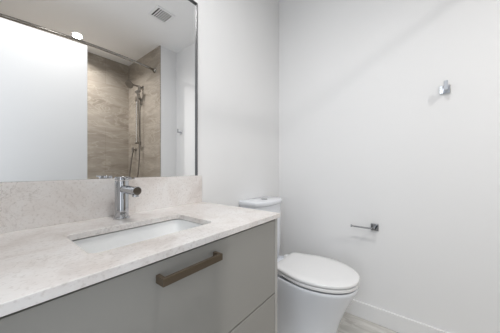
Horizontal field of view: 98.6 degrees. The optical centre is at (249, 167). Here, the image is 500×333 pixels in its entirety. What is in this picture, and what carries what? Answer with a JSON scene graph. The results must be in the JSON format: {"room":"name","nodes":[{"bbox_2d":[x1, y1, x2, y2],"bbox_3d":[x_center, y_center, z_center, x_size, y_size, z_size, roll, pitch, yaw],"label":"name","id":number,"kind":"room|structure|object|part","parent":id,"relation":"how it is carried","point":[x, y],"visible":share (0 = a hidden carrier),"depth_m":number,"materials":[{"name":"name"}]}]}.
{"room":"bathroom","nodes":[
{"label":"bathroom","id":0,"kind":"room"},
{"bbox_2d":[18,0,278,206],"bbox_3d":[-0.336,-0.243,1.210,0.120,2.520,1.994,0,0,38],"label":"wall","id":1,"kind":"structure","parent":0,"point":[238,40],"depth_m":1.44,"materials":[{"name":"white paint"}]},
{"bbox_2d":[0,0,197,181],"bbox_3d":[-0.541,-0.424,0.839,0.014,0.930,0.826,0,0,38],"label":"wall mirror","id":2,"kind":"object","parent":1,"relation":"attached to","point":[90,89],"visible":1,"depth_m":0.80,"materials":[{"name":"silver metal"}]},
{"bbox_3d":[-0.541,-0.424,0.839,0.014,0.930,0.826,0,0,38],"label":"frame","id":3,"kind":"part","parent":2,"relation":"part of","materials":[{"name":"metal"}]},
{"bbox_2d":[0,175,201,232],"bbox_3d":[-0.537,0.113,0.839,0.020,0.144,0.869,0,0,38],"label":"backsplash","id":4,"kind":"structure","parent":1,"relation":"attached to","point":[24,205],"depth_m":0.75,"materials":[{"name":"stone"}]},
{"bbox_2d":[337,312,397,332],"bbox_3d":[0.666,1.067,0.428,2.662,0.100,1.994,0,0,38],"label":"floor","id":5,"kind":"structure","parent":0,"point":[349,323],"depth_m":1.38,"materials":[{"name":"grey tile"}]},
{"bbox_2d":[0,219,276,332],"bbox_3d":[-0.336,0.610,0.687,0.522,0.814,0.869,0,0,38],"label":"bathroom vanity","id":6,"kind":"object","parent":5,"relation":"on","point":[228,284],"visible":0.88,"depth_m":0.53,"materials":[{"name":"grey wood"}]},
{"bbox_2d":[0,202,279,316],"bbox_3d":[-0.344,0.194,0.694,0.502,0.018,0.877,0,0,38],"label":"countertop","id":7,"kind":"structure","parent":6,"relation":"on","point":[38,265],"depth_m":0.49,"materials":[{"name":"stone"}]},
{"bbox_2d":[113,176,141,219],"bbox_3d":[-0.438,0.108,0.768,0.150,0.153,0.055,0,0,38],"label":"faucet","id":8,"kind":"object","parent":7,"relation":"on","point":[122,188],"visible":1,"depth_m":0.78,"materials":[{"name":"silver metal"}]},
{"bbox_3d":[-0.450,0.039,0.778,0.111,0.014,0.046,0,0,38],"label":"lever","id":9,"kind":"part","parent":8,"relation":"part of","materials":[{"name":"silver metal"}]},
{"bbox_3d":[-0.420,0.077,0.754,0.104,0.030,0.030,0,0,38],"label":"spout","id":10,"kind":"part","parent":8,"relation":"part of","materials":[{"name":"silver metal"}]},
{"bbox_2d":[72,219,202,252],"bbox_3d":[-0.316,0.276,0.664,0.252,0.138,0.393,0,0,38],"label":"sink","id":11,"kind":"object","parent":7,"relation":"in","point":[107,241],"visible":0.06,"depth_m":0.73,"materials":[{"name":"white ceramic"}]},
{"bbox_3d":[-0.142,0.246,0.536,0.030,0.018,0.177,0,0,38],"label":"handle","id":12,"kind":"part","parent":6,"relation":"part of","materials":[{"name":"brown metal"}]},
{"bbox_3d":[-0.162,0.709,0.551,0.019,0.397,0.830,0,0,38],"label":"drawer","id":13,"kind":"part","parent":6,"relation":"part of","materials":[{"name":"grey paint"}]},
{"bbox_3d":[-0.086,0.610,1.032,0.492,0.814,0.017,0,0,38],"label":"panel","id":14,"kind":"part","parent":6,"relation":"part of","materials":[{"name":"grey wood"}]},
{"bbox_2d":[239,196,359,332],"bbox_3d":[0.295,0.616,1.343,0.703,0.802,0.367,0,0,38],"label":"toilet","id":15,"kind":"object","parent":5,"relation":"on","point":[314,293],"visible":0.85,"depth_m":1.18,"materials":[{"name":"white ceramic"}]},
{"bbox_3d":[0.097,0.452,1.519,0.172,0.402,0.318,0,0,38],"label":"tank","id":16,"kind":"part","parent":15,"relation":"part of","materials":[{"name":"white ceramic"}]},
{"bbox_3d":[0.101,0.235,1.516,0.184,0.032,0.334,0,0,38],"label":"tank lid","id":17,"kind":"part","parent":15,"relation":"part of","materials":[{"name":"white ceramic"}]},
{"bbox_3d":[0.399,0.616,1.262,0.435,0.019,0.362,0,0,38],"label":"seat","id":18,"kind":"part","parent":15,"relation":"part of","materials":[{"name":"white plastic"}]},
{"bbox_3d":[0.300,0.825,1.339,0.683,0.383,0.360,0,0,38],"label":"bowl","id":19,"kind":"part","parent":15,"relation":"part of","materials":[{"name":"white ceramic"}]},
{"bbox_3d":[0.395,0.594,1.265,0.449,0.019,0.366,0,0,38],"label":"lid","id":20,"kind":"part","parent":15,"relation":"part of","materials":[{"name":"white plastic"}]},
{"bbox_2d":[279,0,499,332],"bbox_3d":[0.899,-0.243,1.435,1.550,2.520,0.120,0,0,38],"label":"wall","id":21,"kind":"structure","parent":0,"point":[368,135],"depth_m":1.33,"materials":[{"name":"white paint"}]},
{"bbox_2d":[350,223,378,230],"bbox_3d":[0.758,0.389,1.425,0.156,0.045,0.070,0,0,38],"label":"toilet paper holder","id":22,"kind":"object","parent":21,"relation":"attached to","point":[375,227],"visible":1,"depth_m":1.40,"materials":[{"name":"silver metal"}]},
{"bbox_3d":[0.820,0.389,1.414,0.045,0.045,0.009,0,0,38],"label":"wall plate","id":23,"kind":"part","parent":22,"relation":"part of","materials":[{"name":"silver metal"}]},
{"bbox_2d":[346,299,449,332],"bbox_3d":[0.858,0.965,1.382,1.550,0.104,0.013,0,0,38],"label":"baseboard","id":24,"kind":"structure","parent":21,"relation":"attached to","point":[395,322],"depth_m":1.36,"materials":[{"name":"white paint"}]},
{"bbox_2d":[439,80,450,93],"bbox_3d":[1.077,-0.446,1.185,0.046,0.059,0.054,0,0,38],"label":"robe hook","id":25,"kind":"object","parent":21,"relation":"attached to","point":[446,88],"visible":1,"depth_m":1.19,"materials":[{"name":"silver metal"}]}
]}

